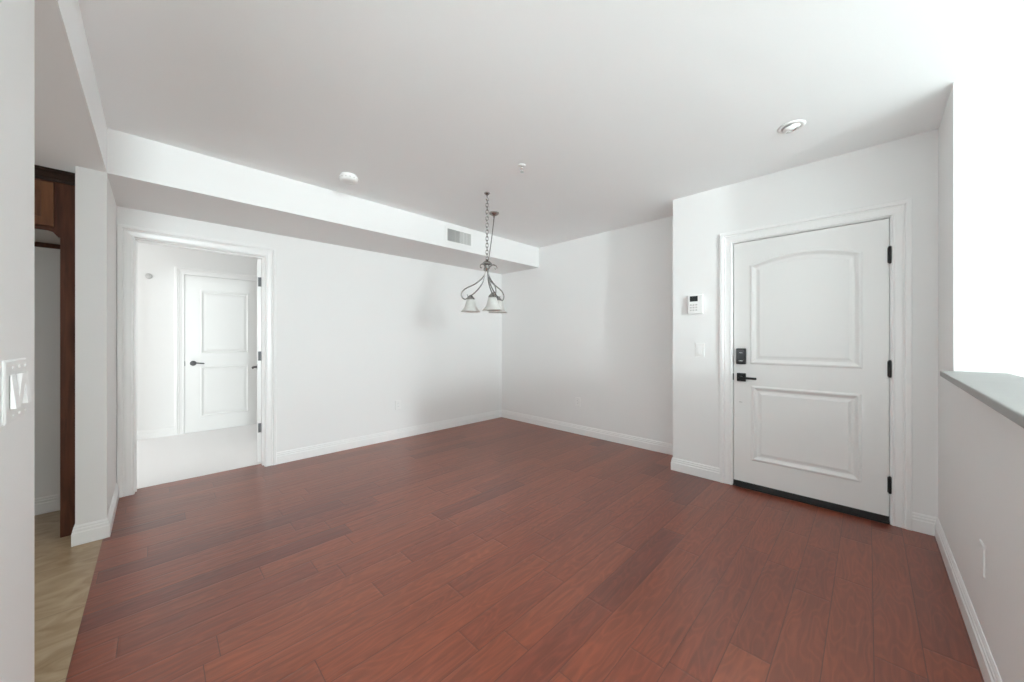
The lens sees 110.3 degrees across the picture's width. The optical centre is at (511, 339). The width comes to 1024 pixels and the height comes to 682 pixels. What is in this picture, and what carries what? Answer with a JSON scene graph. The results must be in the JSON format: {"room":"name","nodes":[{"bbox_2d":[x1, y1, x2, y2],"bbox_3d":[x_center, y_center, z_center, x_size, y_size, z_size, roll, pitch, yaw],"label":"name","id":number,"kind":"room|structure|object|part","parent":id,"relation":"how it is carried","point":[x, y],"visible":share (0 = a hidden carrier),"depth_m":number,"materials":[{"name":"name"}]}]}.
{"room":"empty dining room","nodes":[
{"label":"empty dining room","id":0,"kind":"room"},
{"bbox_2d":[0,0,33,681],"bbox_3d":[-1.025,0.094,0.639,0.554,2.252,0.125,0,0,45],"label":"wall","id":1,"kind":"structure","parent":0,"point":[16,16],"depth_m":0.78,"materials":[{"name":"white paint"}]},
{"bbox_2d":[2,358,31,426],"bbox_3d":[-1.043,0.105,0.755,0.168,0.128,0.014,0,0,45],"label":"switch plate","id":2,"kind":"object","parent":1,"relation":"attached to","point":[16,393],"visible":1,"depth_m":0.72,"materials":[{"name":"white paint"}]},
{"bbox_2d":[75,166,116,525],"bbox_3d":[-2.823,0.094,2.435,0.774,2.252,0.125,0,0,45],"label":"wall","id":3,"kind":"structure","parent":0,"point":[95,204],"depth_m":2.17,"materials":[{"name":"white paint"}]},
{"bbox_2d":[71,518,109,546],"bbox_3d":[-2.544,1.163,2.156,0.014,0.115,0.153,0,0,45],"label":"baseboard","id":4,"kind":"structure","parent":3,"relation":"attached to","point":[100,529],"depth_m":2.15,"materials":[{"name":"white wood"}]},
{"bbox_2d":[107,483,118,534],"bbox_3d":[-2.769,1.163,2.479,0.788,0.115,0.014,0,0,45],"label":"baseboard","id":5,"kind":"structure","parent":3,"relation":"attached to","point":[111,515],"depth_m":2.44,"materials":[{"name":"white wood"}]},
{"bbox_2d":[137,242,259,433],"bbox_3d":[-4.192,0.000,4.718,0.100,2.440,4.250,0,0,45],"label":"wall","id":6,"kind":"structure","parent":0,"point":[155,295],"depth_m":4.45,"materials":[{"name":"white paint"}]},
{"bbox_2d":[145,273,151,278],"bbox_3d":[-4.452,-0.780,4.370,0.025,0.064,0.064,0,0,45],"label":"wall sensor","id":7,"kind":"object","parent":6,"relation":"attached to","point":[148,276],"visible":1,"depth_m":4.37,"materials":[{"name":"grey plastic"}]},
{"bbox_2d":[137,426,174,439],"bbox_3d":[-4.970,1.163,3.858,0.014,0.115,1.934,0,0,45],"label":"baseboard","id":8,"kind":"structure","parent":6,"relation":"attached to","point":[168,431],"depth_m":4.41,"materials":[{"name":"white wood"}]},
{"bbox_2d":[175,266,256,434],"bbox_3d":[-3.921,0.145,4.885,0.093,2.150,1.012,0,0,45],"label":"door","id":9,"kind":"structure","parent":6,"relation":"in","point":[220,314],"depth_m":4.80,"materials":[{"name":"white paint"}]},
{"bbox_3d":[-4.117,0.308,4.664,0.058,0.066,0.142,0,0,45],"label":"lever handle","id":10,"kind":"part","parent":9,"relation":"part of","materials":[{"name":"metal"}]},
{"bbox_2d":[34,206,501,497],"bbox_3d":[-2.540,-0.045,3.350,0.120,2.530,6.850,0,0,45],"label":"wall","id":11,"kind":"structure","parent":0,"point":[360,332],"depth_m":3.98,"materials":[{"name":"white paint"}]},
{"bbox_2d":[34,494,59,515],"bbox_3d":[-3.486,1.163,2.309,0.014,0.115,0.940,0,0,45],"label":"baseboard","id":12,"kind":"structure","parent":11,"relation":"attached to","point":[51,503],"depth_m":2.51,"materials":[{"name":"white wood"}]},
{"bbox_2d":[117,224,276,497],"bbox_3d":[-2.717,0.163,3.161,0.141,2.114,1.046,0,0,45],"label":"door frame","id":13,"kind":"structure","parent":11,"relation":"attached to","point":[126,234],"depth_m":2.86,"materials":[{"name":"white wood"}]},
{"bbox_2d":[252,259,261,461],"bbox_3d":[-2.721,0.205,3.846,0.155,1.998,0.845,0,0,-35],"label":"door","id":14,"kind":"structure","parent":11,"relation":"in","point":[259,261],"depth_m":3.51,"materials":[{"name":"white paint"}]},
{"bbox_2d":[277,410,501,463],"bbox_3d":[-1.234,1.163,4.563,0.014,0.115,3.041,0,0,45],"label":"baseboard","id":15,"kind":"structure","parent":11,"relation":"attached to","point":[330,447],"depth_m":4.19,"materials":[{"name":"white wood"}]},
{"bbox_2d":[34,0,538,273],"bbox_3d":[-1.450,-1.221,2.174,3.325,0.378,6.726,0,0,45],"label":"ceiling","id":16,"kind":"structure","parent":0,"point":[143,174],"depth_m":2.59,"materials":[{"name":"white paint"}]},
{"bbox_2d":[445,226,472,247],"bbox_3d":[-0.605,-1.178,4.103,0.006,0.179,0.391,0,0,45],"label":"ceiling vent","id":17,"kind":"object","parent":16,"relation":"in","point":[452,235],"visible":1,"depth_m":4.10,"materials":[{"name":"white plastic"}]},
{"bbox_2d":[34,417,983,681],"bbox_3d":[-1.673,1.258,2.485,6.820,0.084,6.850,0,0,45],"label":"floor","id":18,"kind":"structure","parent":0,"point":[501,549],"depth_m":1.84,"materials":[{"name":"red wood"}]},
{"bbox_2d":[34,165,74,537],"bbox_3d":[-3.280,0.095,2.078,0.629,2.251,1.020,0,0,45],"label":"tall cabinet","id":19,"kind":"object","parent":18,"relation":"on","point":[54,189],"visible":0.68,"depth_m":2.21,"materials":[{"name":"brown wood"}]},
{"bbox_3d":[-2.932,-0.819,2.030,0.020,0.262,0.400,0,0,45],"label":"door","id":20,"kind":"part","parent":19,"relation":"part of","materials":[{"name":"brown wood"}]},
{"bbox_3d":[-3.303,-0.830,2.101,0.563,0.300,0.870,0,0,45],"label":"underside panel","id":21,"kind":"part","parent":19,"relation":"part of","materials":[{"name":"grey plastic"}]},
{"bbox_3d":[-3.097,-0.804,1.895,0.020,0.352,0.870,0,0,45],"label":"frame","id":22,"kind":"part","parent":19,"relation":"part of","materials":[{"name":"brown wood"}]},
{"bbox_3d":[-3.496,-0.663,2.294,0.018,0.031,0.830,0,0,45],"label":"rail","id":23,"kind":"part","parent":19,"relation":"part of","materials":[{"name":"brown wood"}]},
{"bbox_3d":[-3.080,-0.998,1.879,0.066,0.066,1.020,0,0,45],"label":"crown moulding","id":24,"kind":"part","parent":19,"relation":"part of","materials":[{"name":"brown wood"}]},
{"bbox_3d":[-2.962,0.120,2.428,0.583,2.200,0.075,0,0,45],"label":"panel","id":25,"kind":"part","parent":19,"relation":"part of","materials":[{"name":"brown wood"}]},
{"bbox_2d":[78,0,1023,247],"bbox_3d":[1.540,-1.360,-0.492,11.325,0.100,6.520,0,0,45],"label":"ceiling","id":26,"kind":"structure","parent":0,"point":[615,112],"depth_m":1.83,"materials":[{"name":"white paint"}]},
{"bbox_2d":[339,172,357,184],"bbox_3d":[-1.305,-1.282,2.853,0.140,0.056,0.140,0,0,45],"label":"smoke detector","id":27,"kind":"object","parent":26,"relation":"attached to","point":[345,177],"visible":1,"depth_m":2.81,"materials":[{"name":"white plastic"}]},
{"bbox_2d":[461,192,507,312],"bbox_3d":[-0.167,-0.780,3.342,0.433,1.060,0.714,0,0,25],"label":"chandelier","id":28,"kind":"object","parent":26,"relation":"hanging from","point":[494,303],"visible":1,"depth_m":3.17,"materials":[{"name":"silver metal"}]},
{"bbox_3d":[-0.371,-0.310,3.206,0.180,0.121,0.180,0,0,45],"label":"lamp shade","id":29,"kind":"part","parent":28,"relation":"part of","materials":[{"name":"white glass"}]},
{"bbox_3d":[-0.347,-0.503,3.203,0.234,0.286,0.011,0,0,8],"label":"arm","id":30,"kind":"part","parent":28,"relation":"part of","materials":[{"name":"silver metal"}]},
{"bbox_3d":[-0.223,-0.977,3.185,0.022,0.555,0.022,0,0,-29],"label":"chain","id":31,"kind":"part","parent":28,"relation":"part of","materials":[{"name":"silver metal"}]},
{"bbox_3d":[-0.198,-0.987,3.439,0.010,0.552,0.506,0,0,3],"label":"cord","id":32,"kind":"part","parent":28,"relation":"part of","materials":[{"name":"silver metal"}]},
{"bbox_3d":[-0.176,-0.503,3.069,0.010,0.285,0.233,0,0,-22],"label":"arm","id":33,"kind":"part","parent":28,"relation":"part of","materials":[{"name":"silver metal"}]},
{"bbox_3d":[-0.167,-0.310,3.046,0.180,0.121,0.180,0,0,45],"label":"lamp shade","id":34,"kind":"part","parent":28,"relation":"part of","materials":[{"name":"white glass"}]},
{"bbox_3d":[-0.146,-0.503,3.284,0.011,0.286,0.234,0,0,38],"label":"arm","id":35,"kind":"part","parent":28,"relation":"part of","materials":[{"name":"silver metal"}]},
{"bbox_3d":[-0.131,-0.310,3.304,0.180,0.121,0.180,0,0,45],"label":"lamp shade","id":36,"kind":"part","parent":28,"relation":"part of","materials":[{"name":"white glass"}]},
{"bbox_2d":[518,163,525,172],"bbox_3d":[0.075,-1.284,2.679,0.054,0.052,0.054,0,0,45],"label":"sprinkler","id":37,"kind":"object","parent":26,"relation":"attached to","point":[522,165],"visible":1,"depth_m":2.67,"materials":[{"name":"white metal"}]},
{"bbox_2d":[777,120,805,133],"bbox_3d":[1.718,-1.303,2.194,0.140,0.052,0.140,0,0,45],"label":"recessed light","id":38,"kind":"object","parent":26,"relation":"in","point":[797,124],"visible":1,"depth_m":2.17,"materials":[{"name":"white plastic"}]},
{"bbox_2d":[502,216,672,443],"bbox_3d":[0.917,-0.045,4.648,2.937,2.530,0.120,0,0,45],"label":"wall","id":39,"kind":"structure","parent":0,"point":[593,324],"depth_m":4.44,"materials":[{"name":"white paint"}]},
{"bbox_2d":[502,410,672,454],"bbox_3d":[0.823,1.163,4.646,2.807,0.115,0.014,0,0,45],"label":"baseboard","id":40,"kind":"structure","parent":39,"relation":"attached to","point":[662,447],"depth_m":4.42,"materials":[{"name":"white wood"}]},
{"bbox_2d":[673,129,937,517],"bbox_3d":[2.240,-0.045,2.929,1.625,2.530,0.441,0,0,45],"label":"wall","id":41,"kind":"structure","parent":0,"point":[907,167],"depth_m":2.68,"materials":[{"name":"white paint"}]},
{"bbox_2d":[671,457,719,481],"bbox_3d":[1.642,1.163,3.205,0.417,0.115,0.014,0,0,45],"label":"baseboard","id":42,"kind":"structure","parent":41,"relation":"attached to","point":[688,467],"depth_m":3.19,"materials":[{"name":"white wood"}]},
{"bbox_2d":[688,294,703,313],"bbox_3d":[1.642,-0.316,3.189,0.124,0.170,0.037,0,0,45],"label":"alarm keypad","id":43,"kind":"object","parent":41,"relation":"attached to","point":[695,302],"visible":1,"depth_m":3.17,"materials":[{"name":"white plastic"}]},
{"bbox_2d":[695,343,704,356],"bbox_3d":[1.673,0.092,3.177,0.078,0.124,0.011,0,0,45],"label":"light switch","id":44,"kind":"object","parent":41,"relation":"attached to","point":[699,347],"visible":1,"depth_m":3.17,"materials":[{"name":"white plastic"}]},
{"bbox_2d":[720,198,911,530],"bbox_3d":[2.201,0.157,2.701,1.099,2.126,0.187,0,0,45],"label":"door","id":45,"kind":"structure","parent":41,"relation":"in","point":[816,311],"depth_m":2.61,"materials":[{"name":"white paint"}]},
{"bbox_3d":[1.884,0.120,2.938,0.056,0.080,0.003,0,0,45],"label":"touch panel","id":46,"kind":"part","parent":45,"relation":"part of","materials":[{"name":"black plastic"}]},
{"bbox_3d":[1.899,0.310,2.952,0.064,0.068,0.018,0,0,45],"label":"handle","id":47,"kind":"part","parent":45,"relation":"part of","materials":[{"name":"black metal"}]},
{"bbox_3d":[1.912,0.312,2.893,0.127,0.026,0.050,0,0,45],"label":"lever","id":48,"kind":"part","parent":45,"relation":"part of","materials":[{"name":"black metal"}]},
{"bbox_2d":[912,512,936,535],"bbox_3d":[2.599,1.163,2.249,0.115,0.115,0.014,0,0,45],"label":"baseboard","id":49,"kind":"structure","parent":41,"relation":"attached to","point":[921,523],"depth_m":2.25,"materials":[{"name":"white wood"}]},
{"bbox_2d":[938,65,1006,556],"bbox_3d":[2.503,-0.045,1.958,0.160,2.530,0.561,0,0,45],"label":"wall column","id":50,"kind":"structure","parent":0,"point":[972,130],"depth_m":1.78,"materials":[{"name":"white paint"}]},
{"bbox_2d":[954,385,1023,681],"bbox_3d":[1.703,0.704,1.178,0.130,1.032,1.674,0,0,45],"label":"wall","id":51,"kind":"structure","parent":0,"point":[988,446],"depth_m":1.24,"materials":[{"name":"white paint"}]},
{"bbox_2d":[935,518,1002,681],"bbox_3d":[1.850,1.163,1.427,0.014,0.115,2.235,0,0,45],"label":"baseboard","id":52,"kind":"structure","parent":51,"relation":"attached to","point":[990,673],"depth_m":1.49,"materials":[{"name":"white wood"}]},
{"bbox_2d":[940,371,1023,427],"bbox_3d":[1.677,0.174,1.182,0.247,0.028,1.703,0,0,45],"label":"trim ledge","id":53,"kind":"object","parent":51,"relation":"on","point":[1002,392],"visible":1,"depth_m":1.17,"materials":[{"name":"paint"}]},
{"bbox_2d":[979,539,984,577],"bbox_3d":[1.780,0.828,1.352,0.006,0.118,0.074,0,0,45],"label":"blank wall plate","id":54,"kind":"object","parent":51,"relation":"attached to","point":[981,545],"visible":1,"depth_m":1.34,"materials":[{"name":"white paint"}]},
{"bbox_2d":[1007,60,1023,376],"bbox_3d":[4.715,-0.045,-0.563,6.533,2.530,0.120,0,0,45],"label":"wall","id":55,"kind":"structure","parent":0,"point":[1015,71],"depth_m":1.69,"materials":[{"name":"white paint"}]}
]}

